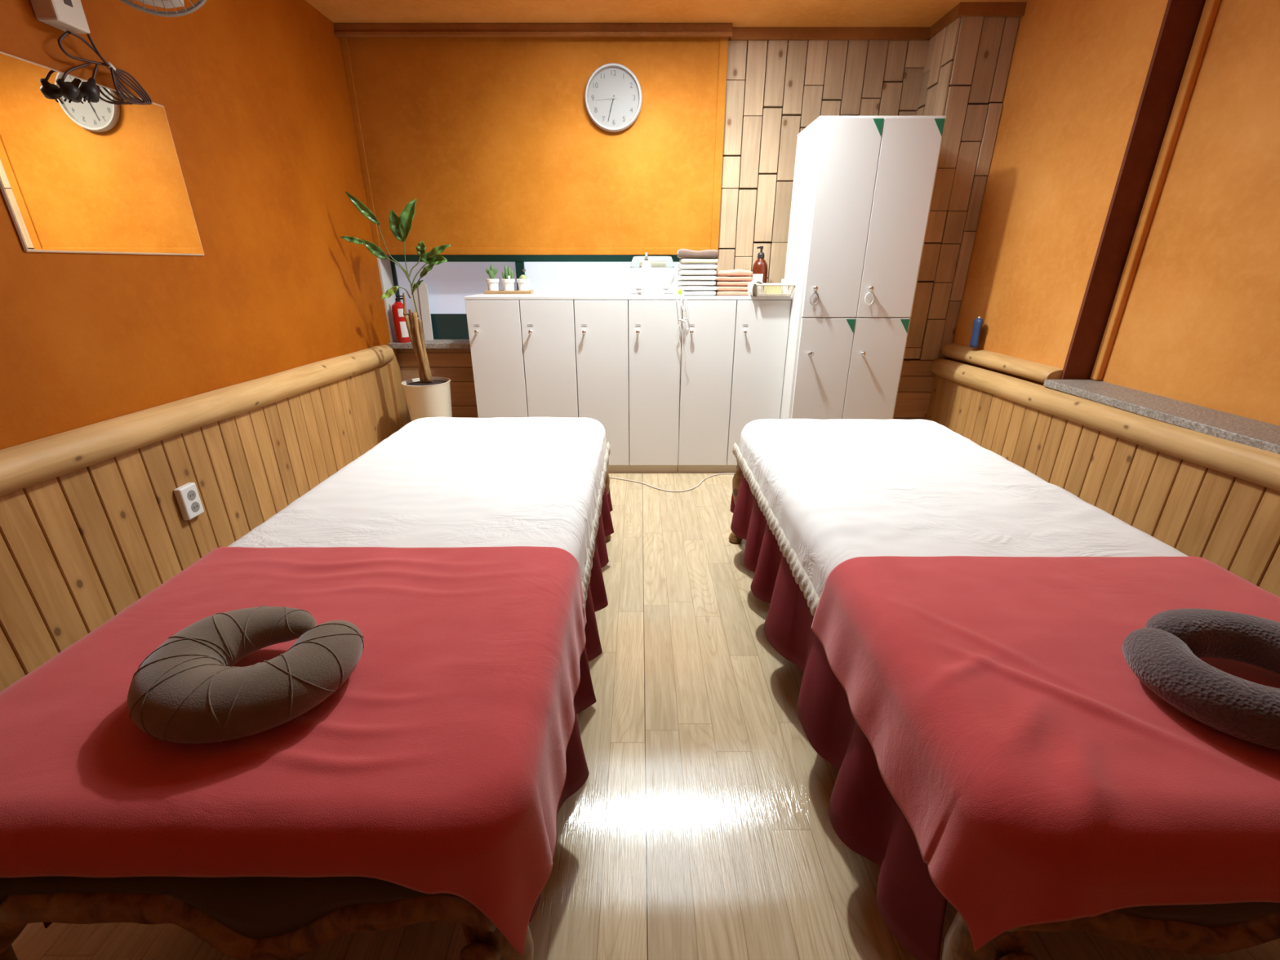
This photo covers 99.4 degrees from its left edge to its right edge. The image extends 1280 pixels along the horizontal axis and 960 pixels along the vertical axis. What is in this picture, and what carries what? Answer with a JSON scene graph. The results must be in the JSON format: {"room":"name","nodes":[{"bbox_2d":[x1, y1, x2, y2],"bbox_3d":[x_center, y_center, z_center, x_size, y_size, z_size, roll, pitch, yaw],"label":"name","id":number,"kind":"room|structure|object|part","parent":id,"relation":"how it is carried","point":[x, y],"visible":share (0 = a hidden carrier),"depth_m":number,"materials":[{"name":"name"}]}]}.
{"room":"massage room","nodes":[
{"label":"massage room","id":0,"kind":"room"},
{"bbox_2d":[0,0,408,692],"bbox_3d":[-1.688,-0.402,1.056,0.145,2.470,5.660,0,22,0],"label":"wall","id":1,"kind":"structure","parent":0,"point":[254,95],"depth_m":2.03,"materials":[{"name":"orange paint"}]},
{"bbox_2d":[0,51,204,255],"bbox_3d":[-1.656,-0.957,1.674,0.009,0.482,0.647,0,22,0],"label":"wall mirror","id":2,"kind":"object","parent":1,"relation":"attached to","point":[104,176],"visible":1,"depth_m":1.62,"materials":[{"name":"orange mirror"}]},
{"bbox_2d":[30,0,206,104],"bbox_3d":[-1.522,-1.444,1.627,0.462,0.616,0.312,-14,26,-32],"label":"wall fan","id":3,"kind":"object","parent":1,"relation":"attached to","point":[63,15],"depth_m":1.58,"materials":[{"name":"beige plastic"}]},
{"bbox_2d":[63,0,73,7],"bbox_3d":[-1.598,-1.346,1.511,0.004,0.040,0.024,0,22,0],"label":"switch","id":4,"kind":"object","parent":3,"relation":"attached to","point":[67,3],"depth_m":1.52,"materials":[{"name":"grey plastic"}]},
{"bbox_3d":[-1.625,-1.229,1.647,0.046,0.201,0.327,0,22,0],"label":"power cord","id":5,"kind":"part","parent":3,"relation":"part of","materials":[{"name":"black plastic"}]},
{"bbox_2d":[173,482,204,519],"bbox_3d":[-1.623,0.076,1.956,0.027,0.120,0.074,0,22,0],"label":"wall outlet","id":6,"kind":"object","parent":1,"relation":"attached to","point":[187,495],"visible":1,"depth_m":1.94,"materials":[{"name":"white plastic"}]},
{"bbox_2d":[186,489,195,500],"bbox_3d":[-1.611,0.055,1.950,0.002,0.039,0.039,0,22,0],"label":"socket","id":7,"kind":"object","parent":6,"relation":"attached to","point":[191,494],"depth_m":1.95,"materials":[{"name":"grey plastic"}]},
{"bbox_2d":[191,502,199,511],"bbox_3d":[-1.611,0.098,1.967,0.002,0.039,0.039,0,22,0],"label":"socket","id":8,"kind":"object","parent":6,"relation":"attached to","point":[195,506],"depth_m":1.97,"materials":[{"name":"grey plastic"}]},
{"bbox_2d":[0,345,394,496],"bbox_3d":[-1.622,0.103,1.108,0.067,0.184,5.185,0,22,0],"label":"trim","id":9,"kind":"structure","parent":1,"relation":"attached to","point":[24,465],"depth_m":1.81,"materials":[{"name":"brown wood"}]},
{"bbox_2d":[11,472,1279,959],"bbox_3d":[0.270,0.811,1.483,4.060,0.100,5.560,0,22,0],"label":"floor","id":10,"kind":"structure","parent":0,"point":[699,827],"depth_m":1.31,"materials":[{"name":"laminate"}]},
{"bbox_2d":[0,442,613,959],"bbox_3d":[-0.595,0.349,1.688,0.976,0.608,2.014,0,22,0],"label":"bed","id":11,"kind":"object","parent":10,"relation":"on","point":[242,917],"visible":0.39,"depth_m":0.71,"materials":[{"name":"red fabric"}]},
{"bbox_3d":[-0.983,0.775,0.837,0.104,0.443,0.082,-16,27,-35],"label":"leg","id":12,"kind":"part","parent":11,"relation":"part of","materials":[{"name":"brown wood"}]},
{"bbox_3d":[-0.595,0.607,0.745,0.800,0.160,0.044,0,22,0],"label":"carved rail","id":13,"kind":"part","parent":11,"relation":"part of","materials":[{"name":"brown wood"}]},
{"bbox_2d":[0,546,586,955],"bbox_3d":[-0.594,0.413,1.007,0.931,0.276,0.708,0,22,0],"label":"blanket","id":14,"kind":"object","parent":11,"relation":"on","point":[438,765],"visible":0.87,"depth_m":0.76,"materials":[{"name":"fabric"}]},
{"bbox_2d":[127,605,364,743],"bbox_3d":[-0.606,0.286,0.845,0.317,0.083,0.266,0,22,0],"label":"pillow","id":15,"kind":"object","parent":14,"relation":"on","point":[188,690],"visible":1,"depth_m":0.78,"materials":[{"name":"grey fabric"}]},
{"bbox_2d":[227,417,608,599],"bbox_3d":[-0.593,0.174,1.671,0.906,0.301,1.849,0,22,0],"label":"sheet","id":16,"kind":"object","parent":11,"relation":"on","point":[434,482],"visible":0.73,"depth_m":1.64,"materials":[{"name":"white fabric"}]},
{"bbox_3d":[-0.207,0.775,0.837,0.104,0.443,0.082,16,27,35],"label":"leg","id":17,"kind":"part","parent":11,"relation":"part of","materials":[{"name":"brown wood"}]},
{"bbox_3d":[-0.144,0.091,1.897,0.015,0.052,1.330,0,22,0],"label":"lace trim","id":18,"kind":"part","parent":11,"relation":"part of","materials":[{"name":"white fabric"}]},
{"bbox_3d":[-0.191,0.088,2.572,0.104,0.443,0.082,-16,27,-35],"label":"leg","id":19,"kind":"part","parent":11,"relation":"part of","materials":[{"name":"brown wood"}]},
{"bbox_2d":[339,191,452,421],"bbox_3d":[-1.351,-0.785,3.196,0.528,1.608,0.289,-15,26,-34],"label":"potted plant","id":20,"kind":"object","parent":10,"relation":"on","point":[426,396],"visible":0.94,"depth_m":3.18,"materials":[{"name":"green plant"}]},
{"bbox_3d":[-1.306,-1.179,3.054,0.241,0.511,0.082,-11,24,-27],"label":"stem","id":21,"kind":"part","parent":20,"relation":"part of","materials":[{"name":"green plant"}]},
{"bbox_3d":[-1.302,-0.327,3.420,0.284,0.591,0.284,0,22,0],"label":"pot","id":22,"kind":"part","parent":20,"relation":"part of","materials":[{"name":"beige ceramic"}]},
{"bbox_2d":[464,293,579,417],"bbox_3d":[-0.692,-0.608,3.459,0.624,1.084,0.420,0,22,0],"label":"locker","id":23,"kind":"object","parent":10,"relation":"on","point":[523,348],"visible":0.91,"depth_m":3.21,"materials":[{"name":"white"}]},
{"bbox_3d":[-0.848,-0.564,3.295,0.307,1.003,0.018,0,22,0],"label":"door","id":24,"kind":"part","parent":23,"relation":"part of","materials":[{"name":"white laminate"}]},
{"bbox_2d":[484,289,533,293],"bbox_3d":[-0.814,-1.171,3.381,0.287,0.020,0.094,0,22,0],"label":"bamboo tray","id":25,"kind":"object","parent":23,"relation":"on","point":[500,291],"visible":0.96,"depth_m":3.34,"materials":[{"name":"brown wood"}]},
{"bbox_2d":[485,264,498,290],"bbox_3d":[-0.912,-1.246,3.352,0.080,0.156,0.080,0,22,0],"label":"cactus pot","id":26,"kind":"object","parent":25,"relation":"on","point":[492,283],"visible":0.93,"depth_m":3.33,"materials":[{"name":"white ceramic"}]},
{"bbox_3d":[-0.912,-1.208,3.367,0.080,0.074,0.080,0,22,0],"label":"pot","id":27,"kind":"part","parent":26,"relation":"part of","materials":[{"name":"white ceramic"}]},
{"bbox_2d":[501,265,515,290],"bbox_3d":[-0.815,-1.246,3.352,0.080,0.155,0.080,0,22,0],"label":"cactus pot","id":28,"kind":"object","parent":25,"relation":"on","point":[508,282],"visible":0.93,"depth_m":3.34,"materials":[{"name":"white ceramic"}]},
{"bbox_3d":[-0.815,-1.208,3.367,0.080,0.074,0.080,0,22,0],"label":"pot","id":29,"kind":"part","parent":28,"relation":"part of","materials":[{"name":"white ceramic"}]},
{"bbox_2d":[516,275,529,290],"bbox_3d":[-0.722,-1.219,3.362,0.080,0.098,0.080,0,22,0],"label":"cactus pot","id":30,"kind":"object","parent":25,"relation":"on","point":[523,282],"visible":0.94,"depth_m":3.34,"materials":[{"name":"white ceramic"}]},
{"bbox_3d":[-0.536,-0.564,3.295,0.307,1.003,0.018,0,22,0],"label":"door","id":31,"kind":"part","parent":23,"relation":"part of","materials":[{"name":"white laminate"}]},
{"bbox_2d":[573,293,681,472],"bbox_3d":[-0.068,-0.608,3.459,0.624,1.084,0.420,0,22,0],"label":"cabinet","id":32,"kind":"object","parent":10,"relation":"on","point":[628,345],"visible":0.97,"depth_m":3.26,"materials":[{"name":"white wood"}]},
{"bbox_3d":[-0.224,-0.564,3.295,0.307,1.003,0.018,0,22,0],"label":"door","id":33,"kind":"part","parent":32,"relation":"part of","materials":[{"name":"white laminate"}]},
{"bbox_2d":[640,252,651,295],"bbox_3d":[0.037,-1.206,3.179,0.060,0.233,0.060,0,22,0],"label":"squeeze bottle","id":34,"kind":"object","parent":32,"relation":"on","point":[646,271],"visible":1,"depth_m":3.17,"materials":[{"name":"white plastic"}]},
{"bbox_2d":[630,256,674,294],"bbox_3d":[0.074,-1.249,3.313,0.273,0.215,0.172,0,22,0],"label":"clear container","id":35,"kind":"object","parent":32,"relation":"on","point":[662,267],"visible":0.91,"depth_m":3.24,"materials":[{"name":"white plastic"}]},
{"bbox_3d":[0.074,-1.320,3.285,0.268,0.062,0.168,0,22,0],"label":"clear lid","id":36,"kind":"part","parent":35,"relation":"part of","materials":[{"name":"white plastic"}]},
{"bbox_2d":[630,267,674,288],"bbox_3d":[0.074,-1.235,3.318,0.273,0.120,0.172,0,22,0],"label":"bowl","id":37,"kind":"object","parent":35,"relation":"on","point":[661,277],"depth_m":3.25,"materials":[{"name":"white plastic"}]},
{"bbox_3d":[0.088,-0.564,3.295,0.307,1.003,0.018,0,22,0],"label":"door","id":38,"kind":"part","parent":32,"relation":"part of","materials":[{"name":"white laminate"}]},
{"bbox_2d":[675,288,684,296],"bbox_3d":[0.229,-1.083,3.131,0.050,0.040,0.061,0,22,0],"label":"plug adapter","id":39,"kind":"object","parent":32,"relation":"on","point":[679,292],"visible":0.99,"depth_m":3.11,"materials":[{"name":"white plastic"}]},
{"bbox_2d":[675,295,688,466],"bbox_3d":[0.242,-0.567,3.265,0.082,1.030,0.040,0,22,0],"label":"hanging cables","id":40,"kind":"object","parent":32,"relation":"hanging from","point":[682,321],"visible":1,"depth_m":3.13,"materials":[{"name":"white plastic"}]},
{"bbox_2d":[608,472,734,492],"bbox_3d":[0.211,0.018,3.338,1.038,0.008,0.280,-1,22,-3],"label":"cable","id":41,"kind":"object","parent":10,"relation":"on","point":[700,483],"visible":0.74,"depth_m":3.33,"materials":[{"name":"beige plastic"}]},
{"bbox_2d":[677,294,791,472],"bbox_3d":[0.555,-0.608,3.459,0.624,1.084,0.420,0,22,0],"label":"cabinet","id":42,"kind":"object","parent":10,"relation":"on","point":[731,377],"visible":0.91,"depth_m":3.26,"materials":[{"name":"white wood"}]},
{"bbox_2d":[684,290,715,295],"bbox_3d":[0.333,-1.119,3.237,0.212,0.028,0.197,0,22,0],"label":"folded towel","id":43,"kind":"object","parent":42,"relation":"on","point":[686,292],"visible":0.66,"depth_m":3.15,"materials":[{"name":"white fabric"}]},
{"bbox_2d":[677,284,717,290],"bbox_3d":[0.337,-1.145,3.227,0.216,0.027,0.197,0,22,-1],"label":"folded towel","id":44,"kind":"object","parent":43,"relation":"on","point":[679,286],"visible":0.8,"depth_m":3.14,"materials":[{"name":"white fabric"}]},
{"bbox_2d":[677,280,715,285],"bbox_3d":[0.333,-1.170,3.217,0.210,0.027,0.197,0,22,1],"label":"folded towel","id":45,"kind":"object","parent":44,"relation":"on","point":[684,282],"visible":0.98,"depth_m":3.13,"materials":[{"name":"white fabric"}]},
{"bbox_2d":[676,275,716,279],"bbox_3d":[0.331,-1.195,3.207,0.218,0.027,0.197,0,22,0],"label":"folded towel","id":46,"kind":"object","parent":45,"relation":"on","point":[678,277],"visible":1,"depth_m":3.12,"materials":[{"name":"white fabric"}]},
{"bbox_2d":[677,269,716,275],"bbox_3d":[0.333,-1.222,3.196,0.206,0.030,0.197,0,22,-1],"label":"folded towel","id":47,"kind":"object","parent":46,"relation":"on","point":[682,272],"visible":0.99,"depth_m":3.11,"materials":[{"name":"white fabric"}]},
{"bbox_2d":[678,263,717,269],"bbox_3d":[0.336,-1.251,3.184,0.212,0.031,0.197,0,22,1],"label":"folded towel","id":48,"kind":"object","parent":47,"relation":"on","point":[683,266],"visible":0.96,"depth_m":3.09,"materials":[{"name":"white fabric"}]},
{"bbox_2d":[679,258,718,263],"bbox_3d":[0.341,-1.279,3.173,0.208,0.029,0.197,0,22,0],"label":"folded towel","id":49,"kind":"object","parent":48,"relation":"on","point":[682,260],"visible":0.9,"depth_m":3.08,"materials":[{"name":"white fabric"}]},
{"bbox_2d":[677,248,717,258],"bbox_3d":[0.331,-1.317,3.159,0.222,0.050,0.197,1,22,2],"label":"folded towel","id":50,"kind":"object","parent":49,"relation":"on","point":[682,253],"visible":1,"depth_m":3.07,"materials":[{"name":"fabric"}]},
{"bbox_3d":[0.400,-0.564,3.295,0.307,1.003,0.018,0,22,0],"label":"door","id":51,"kind":"part","parent":42,"relation":"part of","materials":[{"name":"white laminate"}]},
{"bbox_2d":[714,289,748,295],"bbox_3d":[0.549,-1.118,3.237,0.205,0.027,0.177,0,22,0],"label":"folded towel","id":52,"kind":"object","parent":42,"relation":"on","point":[717,292],"visible":0.71,"depth_m":3.16,"materials":[{"name":"fabric"}]},
{"bbox_2d":[715,284,747,290],"bbox_3d":[0.545,-1.143,3.227,0.205,0.026,0.177,0,22,0],"label":"folded towel","id":53,"kind":"object","parent":52,"relation":"on","point":[719,287],"visible":0.8,"depth_m":3.15,"materials":[{"name":"fabric"}]},
{"bbox_2d":[714,280,751,285],"bbox_3d":[0.548,-1.168,3.218,0.205,0.026,0.177,0,22,0],"label":"folded towel","id":54,"kind":"object","parent":53,"relation":"on","point":[717,282],"visible":0.84,"depth_m":3.14,"materials":[{"name":"fabric"}]},
{"bbox_2d":[715,275,752,280],"bbox_3d":[0.543,-1.193,3.208,0.205,0.027,0.177,0,22,-1],"label":"folded towel","id":55,"kind":"object","parent":54,"relation":"on","point":[718,277],"visible":0.91,"depth_m":3.13,"materials":[{"name":"fabric"}]},
{"bbox_2d":[715,269,752,275],"bbox_3d":[0.545,-1.222,3.196,0.205,0.035,0.177,0,22,1],"label":"folded towel","id":56,"kind":"object","parent":55,"relation":"on","point":[734,272],"visible":0.97,"depth_m":3.12,"materials":[{"name":"fabric"}]},
{"bbox_3d":[0.711,-0.564,3.295,0.307,1.003,0.018,0,22,0],"label":"door","id":57,"kind":"part","parent":42,"relation":"part of","materials":[{"name":"white laminate"}]},
{"bbox_2d":[751,245,768,291],"bbox_3d":[0.738,-1.291,3.339,0.096,0.273,0.097,0,22,0],"label":"pump bottle","id":58,"kind":"object","parent":42,"relation":"on","point":[760,269],"visible":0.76,"depth_m":3.30,"materials":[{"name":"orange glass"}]},
{"bbox_2d":[752,283,795,296],"bbox_3d":[0.757,-1.095,3.124,0.216,0.066,0.192,0,22,0],"label":"plastic basket","id":59,"kind":"object","parent":42,"relation":"on","point":[756,292],"visible":0.87,"depth_m":3.05,"materials":[{"name":"beige plastic"}]},
{"bbox_2d":[746,280,764,296],"bbox_3d":[0.660,-1.097,3.104,0.083,0.088,0.133,0,22,0],"label":"cloth","id":60,"kind":"object","parent":59,"relation":"hanging from","point":[750,286],"visible":0.99,"depth_m":3.06,"materials":[{"name":"white fabric"}]},
{"bbox_2d":[763,285,782,295],"bbox_3d":[0.762,-1.092,3.117,0.090,0.055,0.060,-1,22,-3],"label":"soap box","id":61,"kind":"object","parent":59,"relation":"in","point":[764,286],"visible":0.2,"depth_m":3.09,"materials":[{"name":"yellow"}]},
{"bbox_2d":[781,279,789,293],"bbox_3d":[0.832,-1.110,3.121,0.040,0.086,0.028,0,22,0],"label":"tub","id":62,"kind":"object","parent":59,"relation":"in","point":[783,281],"visible":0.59,"depth_m":3.10,"materials":[{"name":"white plastic"}]},
{"bbox_2d":[779,115,946,419],"bbox_3d":[1.174,-0.928,3.131,0.612,1.920,0.454,0,22,0],"label":"locker","id":63,"kind":"object","parent":10,"relation":"on","point":[863,186],"visible":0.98,"depth_m":2.86,"materials":[{"name":"white laminate"}]},
{"bbox_3d":[1.027,-0.452,3.124,0.291,0.921,0.018,0,22,0],"label":"door","id":64,"kind":"part","parent":63,"relation":"part of","materials":[{"name":"white laminate"}]},
{"bbox_3d":[1.027,-1.314,2.783,0.291,0.921,0.018,0,22,0],"label":"door","id":65,"kind":"part","parent":63,"relation":"part of","materials":[{"name":"white laminate"}]},
{"bbox_3d":[1.224,-1.014,2.874,0.025,0.025,0.032,0,22,0],"label":"knob","id":66,"kind":"part","parent":63,"relation":"part of","materials":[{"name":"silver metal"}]},
{"bbox_3d":[1.321,-0.452,3.124,0.291,0.921,0.018,0,22,0],"label":"door","id":67,"kind":"part","parent":63,"relation":"part of","materials":[{"name":"white laminate"}]},
{"bbox_3d":[1.321,-1.314,2.783,0.291,0.921,0.018,0,22,0],"label":"door","id":68,"kind":"part","parent":63,"relation":"part of","materials":[{"name":"white laminate"}]},
{"bbox_2d":[728,442,1279,959],"bbox_3d":[0.890,0.355,1.673,0.979,0.608,2.000,0,22,0],"label":"bed","id":69,"kind":"object","parent":10,"relation":"on","point":[864,815],"visible":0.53,"depth_m":1.04,"materials":[{"name":"white cloth upholstery"},{"name":"burgundy velvet"},{"name":"carved wood"}]},
{"bbox_3d":[0.481,0.093,2.559,0.104,0.443,0.082,16,27,35],"label":"leg","id":70,"kind":"part","parent":69,"relation":"part of","materials":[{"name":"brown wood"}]},
{"bbox_3d":[0.434,0.192,1.643,0.015,0.052,1.846,0,22,0],"label":"lace trim","id":71,"kind":"part","parent":69,"relation":"part of","materials":[{"name":"white fabric"}]},
{"bbox_2d":[737,418,1188,598],"bbox_3d":[0.888,0.174,1.656,0.918,0.289,1.846,0,22,0],"label":"sheet","id":72,"kind":"object","parent":69,"relation":"on","point":[839,491],"visible":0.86,"depth_m":1.58,"materials":[{"name":"white fabric"}]},
{"bbox_3d":[0.497,0.778,0.828,0.104,0.443,0.082,-16,27,-35],"label":"leg","id":73,"kind":"part","parent":69,"relation":"part of","materials":[{"name":"brown wood"}]},
{"bbox_2d":[811,555,1279,951],"bbox_3d":[0.890,0.411,0.976,0.949,0.257,0.679,0,22,0],"label":"blanket","id":74,"kind":"object","parent":69,"relation":"on","point":[1035,778],"visible":0.91,"depth_m":0.79,"materials":[{"name":"fabric"}]},
{"bbox_2d":[1121,608,1279,751],"bbox_3d":[0.935,0.294,0.825,0.333,0.082,0.275,0,22,0],"label":"pillow","id":75,"kind":"object","parent":74,"relation":"on","point":[1165,654],"visible":1,"depth_m":0.82,"materials":[{"name":"grey fabric"}]},
{"bbox_3d":[0.890,0.589,0.727,0.810,0.111,0.044,0,22,0],"label":"carved rail","id":76,"kind":"part","parent":69,"relation":"part of","materials":[{"name":"brown wood"}]},
{"bbox_2d":[305,0,1029,26],"bbox_3d":[0.270,-1.620,0.574,4.060,0.150,5.660,0,22,0],"label":"ceiling","id":77,"kind":"structure","parent":0,"point":[741,13],"depth_m":2.79,"materials":[{"name":"orange paint"},{"name":"plaster"}]},
{"bbox_2d":[339,16,1019,422],"bbox_3d":[0.220,-1.350,3.450,3.960,2.470,0.590,0,22,0],"label":"wall","id":78,"kind":"structure","parent":0,"point":[498,147],"depth_m":3.17,"materials":[{"name":"brown paint"}]},
{"bbox_2d":[391,295,410,342],"bbox_3d":[-1.575,-1.058,3.571,0.090,0.294,0.090,0,22,0],"label":"fire extinguisher","id":79,"kind":"object","parent":78,"relation":"on","point":[400,326],"visible":0.85,"depth_m":3.54,"materials":[{"name":"red metal"}]},
{"bbox_2d":[409,284,424,339],"bbox_3d":[-1.500,-1.129,3.659,0.056,0.361,0.036,0,22,0],"label":"leaning board","id":80,"kind":"object","parent":78,"relation":"on","point":[416,295],"visible":0.49,"depth_m":3.63,"materials":[{"name":"grey paint"}]},
{"bbox_2d":[417,282,433,340],"bbox_3d":[-1.440,-1.130,3.648,0.056,0.371,0.036,0,22,0],"label":"leaning board","id":81,"kind":"object","parent":78,"relation":"on","point":[423,288],"visible":0.86,"depth_m":3.64,"materials":[{"name":"grey paint"}]},
{"bbox_3d":[-0.586,-0.929,3.695,2.148,0.037,0.245,0,22,0],"label":"window sill","id":82,"kind":"part","parent":78,"relation":"part of","materials":[{"name":"stone"}]},
{"bbox_3d":[-0.586,-1.978,3.309,2.148,1.118,0.210,0,22,0],"label":"orange panel","id":83,"kind":"part","parent":78,"relation":"part of","materials":[{"name":"paint"}]},
{"bbox_2d":[389,254,714,339],"bbox_3d":[-0.584,-1.233,3.674,2.143,0.543,0.060,0,22,0],"label":"window","id":84,"kind":"structure","parent":78,"relation":"in","point":[448,282],"depth_m":3.63,"materials":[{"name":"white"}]},
{"bbox_3d":[-0.584,-1.234,3.682,2.143,0.540,0.044,0,22,0],"label":"rail","id":85,"kind":"part","parent":84,"relation":"part of","materials":[{"name":"teal"}]},
{"bbox_3d":[-1.224,-1.293,3.659,0.804,0.334,0.007,0,22,0],"label":"frosted pane","id":86,"kind":"part","parent":84,"relation":"part of","materials":[{"name":"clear glass"}]},
{"bbox_3d":[-0.579,-1.313,3.648,2.133,0.375,0.050,0,22,0],"label":"frame","id":87,"kind":"part","parent":84,"relation":"part of","materials":[{"name":"teal"}]},
{"bbox_3d":[-0.140,-1.292,3.657,1.256,0.334,0.007,0,22,0],"label":"rippled pane","id":88,"kind":"part","parent":84,"relation":"part of","materials":[{"name":"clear glass"}]},
{"bbox_2d":[584,62,642,132],"bbox_3d":[-0.151,-2.178,3.097,0.328,0.328,0.036,0,22,0],"label":"wall clock","id":89,"kind":"object","parent":78,"relation":"attached to","point":[613,96],"visible":1,"depth_m":3.09,"materials":[{"name":"grey plastic"}]},
{"bbox_2d":[333,1,1026,42],"bbox_3d":[0.135,-2.443,2.934,3.590,0.058,0.466,0,22,0],"label":"trim","id":90,"kind":"structure","parent":78,"relation":"attached to","point":[985,9],"depth_m":2.95,"materials":[{"name":"brown paint"}]},
{"bbox_2d":[925,0,1279,596],"bbox_3d":[2.038,-0.402,1.056,0.385,2.470,5.660,0,22,0],"label":"wall","id":91,"kind":"structure","parent":0,"point":[1126,242],"depth_m":2.14,"materials":[{"name":"orange paint"}]},
{"bbox_2d":[940,342,1062,382],"bbox_3d":[1.895,-0.638,2.934,0.081,0.096,0.954,0,22,0],"label":"trim","id":92,"kind":"structure","parent":91,"relation":"attached to","point":[1036,371],"depth_m":2.80,"materials":[{"name":"brown wood"}]},
{"bbox_2d":[969,316,983,347],"bbox_3d":[1.881,-0.827,3.034,0.045,0.168,0.068,0,22,0],"label":"bottle","id":93,"kind":"object","parent":92,"relation":"on","point":[977,322],"visible":1,"depth_m":3.02,"materials":[{"name":"blue"}]},
{"bbox_2d":[930,358,1279,491],"bbox_3d":[1.836,0.167,1.061,0.059,0.191,5.050,0,22,0],"label":"trim","id":94,"kind":"structure","parent":91,"relation":"attached to","point":[1255,465],"depth_m":2.01,"materials":[{"name":"brown wood"}]},
{"bbox_3d":[1.960,0.304,0.589,0.230,0.031,4.071,0,22,0],"label":"window sill","id":95,"kind":"part","parent":91,"relation":"part of","materials":[{"name":"stone"}]},
{"bbox_3d":[2.152,-0.131,0.372,0.155,2.470,4.188,0,22,0],"label":"recessed panel","id":96,"kind":"part","parent":91,"relation":"part of","materials":[{"name":"orange paint"}]}
]}

